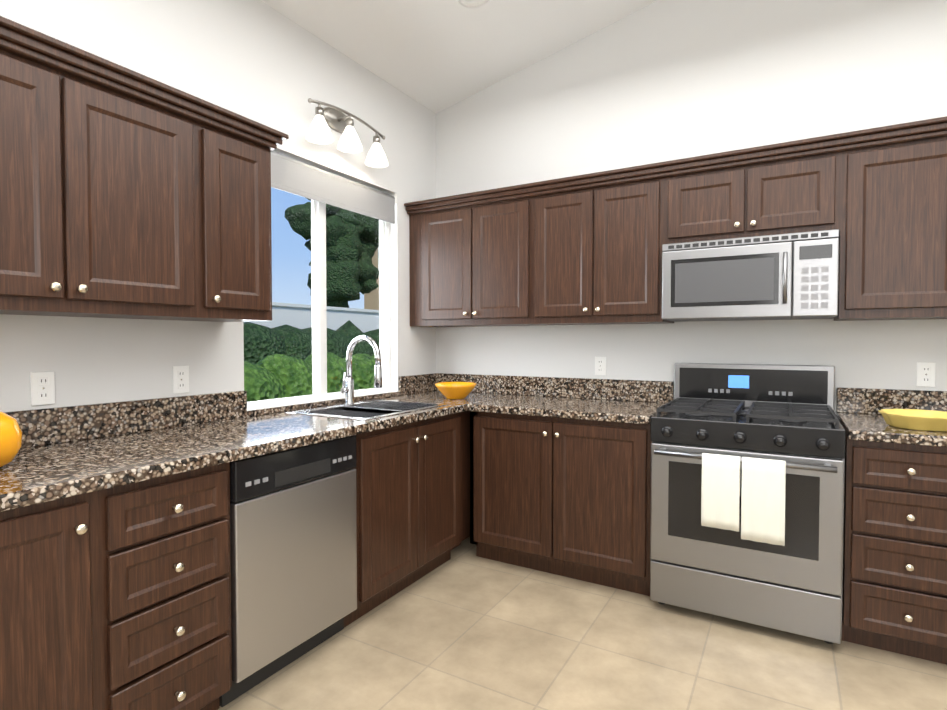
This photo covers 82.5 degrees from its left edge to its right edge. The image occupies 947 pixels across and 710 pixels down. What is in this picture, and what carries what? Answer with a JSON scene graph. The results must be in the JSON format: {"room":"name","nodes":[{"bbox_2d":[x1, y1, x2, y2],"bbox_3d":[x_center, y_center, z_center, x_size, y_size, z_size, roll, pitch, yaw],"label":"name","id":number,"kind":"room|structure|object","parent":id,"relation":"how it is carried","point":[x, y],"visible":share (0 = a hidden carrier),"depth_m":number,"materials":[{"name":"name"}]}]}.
{"room":"kitchen","nodes":[
{"label":"kitchen","id":0,"kind":"room"},
{"bbox_2d":[0,0,435,411],"bbox_3d":[-1.681,-1.170,1.649,0.150,4.800,5.350,1,2,30],"label":"wall","id":1,"kind":"structure","parent":0,"point":[261,62],"depth_m":2.42,"materials":[{"name":"white paint"}]},
{"bbox_2d":[30,371,54,405],"bbox_3d":[-1.483,0.115,1.861,0.008,0.115,0.070,1,2,30],"label":"electrical outlet","id":2,"kind":"object","parent":1,"relation":"attached to","point":[42,388],"visible":1,"depth_m":1.86,"materials":[{"name":"white plastic"}]},
{"bbox_2d":[0,16,288,321],"bbox_3d":[-1.258,-0.528,1.854,0.386,0.785,1.242,1,2,30],"label":"upper cabinet","id":3,"kind":"object","parent":1,"relation":"attached to","point":[126,193],"visible":1,"depth_m":1.76,"materials":[{"name":"brown wood"}]},
{"bbox_2d":[173,366,188,393],"bbox_3d":[-1.237,0.104,2.285,0.008,0.115,0.070,1,2,30],"label":"electrical outlet","id":4,"kind":"object","parent":1,"relation":"attached to","point":[180,379],"visible":1,"depth_m":2.28,"materials":[{"name":"white plastic"}]},
{"bbox_2d":[4,373,439,448],"bbox_3d":[-1.013,0.227,2.654,0.025,0.125,2.997,1,2,30],"label":"backsplash","id":5,"kind":"structure","parent":1,"relation":"attached to","point":[47,426],"depth_m":2.14,"materials":[{"name":"multicoloured stone"}]},
{"bbox_2d":[244,192,389,410],"bbox_3d":[-0.848,-0.386,3.079,0.124,1.321,1.165,1,2,30],"label":"window","id":6,"kind":"structure","parent":1,"relation":"in","point":[319,304],"depth_m":3.08,"materials":[{"name":"white plastic"}]},
{"bbox_2d":[271,151,395,223],"bbox_3d":[-0.822,-0.945,3.050,0.058,0.199,1.161,1,2,30],"label":"roller shade","id":7,"kind":"object","parent":6,"relation":"attached to","point":[294,176],"visible":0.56,"depth_m":3.02,"materials":[{"name":"grey fabric"}]},
{"bbox_2d":[306,98,388,167],"bbox_3d":[-0.701,-1.258,3.015,0.169,0.258,0.604,1,2,30],"label":"sconce","id":8,"kind":"object","parent":1,"relation":"attached to","point":[335,118],"visible":1,"depth_m":2.99,"materials":[{"name":"white glass"}]},
{"bbox_2d":[261,0,656,112],"bbox_3d":[0.237,-2.180,0.595,4.500,1.095,5.500,1,2,30],"label":"ceiling","id":9,"kind":"structure","parent":0,"point":[435,56],"depth_m":3.13,"materials":[{"name":"white paint"}]},
{"bbox_2d":[458,0,488,7],"bbox_3d":[0.009,-1.897,2.817,0.187,0.072,0.190,1,2,30],"label":"recessed light","id":10,"kind":"object","parent":9,"relation":"in","point":[470,5],"visible":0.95,"depth_m":2.88,"materials":[{"name":"white plastic"}]},
{"bbox_2d":[218,536,946,709],"bbox_3d":[0.237,1.315,0.684,4.500,0.120,5.500,1,2,30],"label":"floor","id":11,"kind":"structure","parent":0,"point":[464,627],"depth_m":2.15,"materials":[{"name":"beige tile"}]},
{"bbox_2d":[0,489,111,709],"bbox_3d":[-1.392,0.799,1.421,0.622,0.876,0.460,1,2,30],"label":"base cabinet","id":12,"kind":"object","parent":11,"relation":"on","point":[56,612],"depth_m":1.38,"materials":[{"name":"brown wood"}]},
{"bbox_2d":[0,390,495,511],"bbox_3d":[-0.743,0.314,2.499,0.651,0.040,2.997,1,2,30],"label":"countertop","id":13,"kind":"structure","parent":12,"relation":"on","point":[37,475],"depth_m":1.82,"materials":[{"name":"multicoloured stone"}]},
{"bbox_2d":[0,411,22,467],"bbox_3d":[-1.370,0.223,1.492,0.196,0.192,0.196,1,2,30],"label":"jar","id":14,"kind":"object","parent":13,"relation":"on","point":[11,431],"visible":1,"depth_m":1.49,"materials":[{"name":"orange ceramic"}]},
{"bbox_2d":[340,335,381,403],"bbox_3d":[-0.624,0.084,2.981,0.263,0.386,0.100,1,2,30],"label":"gooseneck faucet","id":15,"kind":"object","parent":13,"relation":"on","point":[347,388],"visible":1,"depth_m":3.00,"materials":[{"name":"silver metal"}]},
{"bbox_2d":[286,399,448,419],"bbox_3d":[-0.539,0.384,2.870,0.519,0.207,0.696,1,2,30],"label":"drop-in sink","id":16,"kind":"object","parent":13,"relation":"in","point":[370,409],"visible":0.35,"depth_m":2.91,"materials":[{"name":"silver metal"}]},
{"bbox_2d":[435,382,476,398],"bbox_3d":[-0.112,0.224,3.381,0.262,0.094,0.262,1,2,30],"label":"bowl","id":17,"kind":"object","parent":13,"relation":"on","point":[455,390],"visible":1,"depth_m":3.31,"materials":[{"name":"orange ceramic"}]},
{"bbox_2d":[108,462,231,709],"bbox_3d":[-1.174,0.789,1.796,0.622,0.876,0.407,1,2,30],"label":"base cabinet","id":18,"kind":"object","parent":11,"relation":"on","point":[117,598],"depth_m":1.63,"materials":[{"name":"brown wood"}]},
{"bbox_2d":[219,435,356,706],"bbox_3d":[-0.906,0.778,2.223,0.602,0.867,0.592,1,2,30],"label":"dishwasher","id":19,"kind":"object","parent":11,"relation":"on","point":[293,530],"visible":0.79,"depth_m":2.02,"materials":[{"name":"grey metal"}]},
{"bbox_2d":[344,411,467,626],"bbox_3d":[-0.548,0.762,2.875,0.622,0.876,0.886,1,2,30],"label":"base cabinet","id":20,"kind":"object","parent":11,"relation":"on","point":[412,478],"depth_m":2.66,"materials":[{"name":"brown wood"}]},
{"bbox_2d":[468,411,469,536],"bbox_3d":[-0.179,0.745,3.548,0.582,0.876,0.637,1,2,30],"label":"base cabinet","id":21,"kind":"object","parent":11,"relation":"on","point":[468,411],"depth_m":3.23,"materials":[{"name":"brown wood"}]},
{"bbox_2d":[470,411,651,595],"bbox_3d":[0.558,0.756,3.109,1.015,0.875,0.654,1,2,30],"label":"base cabinet","id":22,"kind":"object","parent":11,"relation":"on","point":[567,497],"visible":0.92,"depth_m":2.83,"materials":[{"name":"brown wood"}]},
{"bbox_2d":[468,394,671,423],"bbox_3d":[0.564,0.299,3.092,0.994,0.040,0.657,1,2,30],"label":"countertop","id":23,"kind":"structure","parent":22,"relation":"on","point":[637,412],"depth_m":2.96,"materials":[{"name":"multicoloured stone"}]},
{"bbox_2d":[650,363,845,643],"bbox_3d":[1.312,0.631,2.618,0.758,1.150,0.737,1,2,30],"label":"gas range","id":24,"kind":"object","parent":11,"relation":"on","point":[787,414],"visible":1,"depth_m":2.39,"materials":[{"name":"silver metal"}]},
{"bbox_2d":[701,453,740,531],"bbox_3d":[1.071,0.590,2.340,0.150,0.316,0.048,1,2,30],"label":"hanging towel","id":25,"kind":"object","parent":24,"relation":"hanging from","point":[720,487],"visible":0.98,"depth_m":2.32,"materials":[{"name":"white fabric"}]},
{"bbox_2d":[741,457,785,545],"bbox_3d":[1.211,0.607,2.258,0.161,0.346,0.048,1,2,30],"label":"hanging towel","id":26,"kind":"object","parent":24,"relation":"hanging from","point":[763,501],"visible":1,"depth_m":2.24,"materials":[{"name":"white fabric"}]},
{"bbox_2d":[842,435,946,664],"bbox_3d":[2.043,0.778,2.247,0.862,0.875,0.654,1,2,30],"label":"base cabinet","id":27,"kind":"object","parent":11,"relation":"on","point":[894,589],"visible":0.98,"depth_m":2.13,"materials":[{"name":"brown wood"}]},
{"bbox_2d":[837,412,946,446],"bbox_3d":[2.046,0.320,2.239,0.859,0.040,0.645,1,2,30],"label":"countertop","id":28,"kind":"structure","parent":27,"relation":"on","point":[862,427],"depth_m":2.15,"materials":[{"name":"multicoloured stone"}]},
{"bbox_2d":[878,408,946,431],"bbox_3d":[1.860,0.270,2.236,0.300,0.060,0.300,1,2,30],"label":"dish","id":29,"kind":"object","parent":28,"relation":"on","point":[923,420],"visible":1,"depth_m":2.20,"materials":[{"name":"yellow ceramic"}]},
{"bbox_2d":[436,0,946,414],"bbox_3d":[1.581,-1.203,2.934,4.500,4.800,0.150,1,2,30],"label":"wall","id":30,"kind":"structure","parent":0,"point":[657,81],"depth_m":3.03,"materials":[{"name":"white paint"}]},
{"bbox_2d":[404,183,531,326],"bbox_3d":[0.035,-0.601,3.559,0.907,0.816,0.342,1,2,30],"label":"upper cabinet","id":31,"kind":"object","parent":30,"relation":"attached to","point":[471,253],"depth_m":3.39,"materials":[{"name":"brown wood"}]},
{"bbox_2d":[440,373,673,402],"bbox_3d":[0.452,0.205,3.523,1.624,0.125,0.022,1,2,30],"label":"backsplash","id":32,"kind":"structure","parent":30,"relation":"attached to","point":[587,388],"depth_m":3.41,"materials":[{"name":"multicoloured stone"}]},
{"bbox_2d":[532,161,667,325],"bbox_3d":[0.750,-0.590,3.144,0.745,0.816,0.342,1,2,30],"label":"upper cabinet","id":33,"kind":"object","parent":30,"relation":"attached to","point":[585,249],"depth_m":2.98,"materials":[{"name":"brown wood"}]},
{"bbox_2d":[595,357,605,374],"bbox_3d":[0.784,0.068,3.336,0.070,0.115,0.008,1,2,30],"label":"electrical outlet","id":34,"kind":"object","parent":30,"relation":"attached to","point":[600,365],"visible":1,"depth_m":3.33,"materials":[{"name":"white plastic"}]},
{"bbox_2d":[664,132,847,323],"bbox_3d":[1.403,-0.581,2.765,0.766,0.816,0.342,1,2,30],"label":"upper cabinet","id":35,"kind":"object","parent":30,"relation":"attached to","point":[797,186],"depth_m":2.58,"materials":[{"name":"brown wood"}]},
{"bbox_2d":[662,229,838,321],"bbox_3d":[1.377,-0.374,2.728,0.752,0.383,0.441,1,2,30],"label":"over-the-range microwave","id":36,"kind":"object","parent":35,"relation":"attached to","point":[791,276],"visible":1,"depth_m":2.56,"materials":[{"name":"grey metal"}]},
{"bbox_2d":[837,387,946,414],"bbox_3d":[2.203,0.231,2.506,0.859,0.125,0.022,1,2,30],"label":"backsplash","id":37,"kind":"structure","parent":30,"relation":"attached to","point":[849,400],"depth_m":2.61,"materials":[{"name":"multicoloured stone"}]},
{"bbox_2d":[844,116,946,320],"bbox_3d":[2.114,-0.570,2.352,0.878,0.816,0.342,1,2,30],"label":"upper cabinet","id":38,"kind":"object","parent":30,"relation":"attached to","point":[895,176],"depth_m":2.33,"materials":[{"name":"brown wood"}]},
{"bbox_2d":[916,362,935,386],"bbox_3d":[2.137,0.092,2.550,0.070,0.115,0.008,1,2,30],"label":"electrical outlet","id":39,"kind":"object","parent":30,"relation":"attached to","point":[926,375],"visible":1,"depth_m":2.55,"materials":[{"name":"white plastic"}]},
{"label":"outside","id":40,"kind":"structure","parent":0,"visible":0},
{"bbox_3d":[-26.690,0.204,48.234,89.848,0.200,130.000,1,2,30],"label":"ground","id":41,"kind":"structure","parent":40,"visible":0},
{"bbox_2d":[244,352,374,401],"bbox_3d":[-1.922,0.547,7.892,1.095,1.232,7.430,1,2,30],"label":"hedge","id":42,"kind":"object","parent":41,"relation":"on","point":[287,362],"depth_m":6.72,"materials":[{"name":"green plant"}]},
{"bbox_2d":[243,320,379,363],"bbox_3d":[-3.144,0.127,13.767,1.523,2.033,9.670,1,2,30],"label":"bushes","id":43,"kind":"object","parent":41,"relation":"on","point":[342,337],"depth_m":11.59,"materials":[{"name":"green plant"}]},
{"bbox_2d":[243,302,379,332],"bbox_3d":[-3.612,-0.215,15.723,0.300,2.280,13.000,1,2,30],"label":"fence","id":44,"kind":"object","parent":41,"relation":"on","point":[294,311],"depth_m":14.32,"materials":[{"name":"white paint"}]},
{"bbox_2d":[284,198,378,307],"bbox_3d":[-5.308,-4.605,21.149,3.217,10.788,4.230,1,2,30],"label":"tree","id":45,"kind":"object","parent":41,"relation":"on","point":[362,226],"depth_m":19.89,"materials":[{"name":"green plant"}]},
{"bbox_2d":[364,247,378,309],"bbox_3d":[1.610,-4.869,30.271,10.300,10.850,13.400,1,2,30],"label":"building","id":46,"kind":"structure","parent":41,"relation":"on","point":[369,304],"depth_m":26.94,"materials":[{"name":"beige paint"}]}
]}

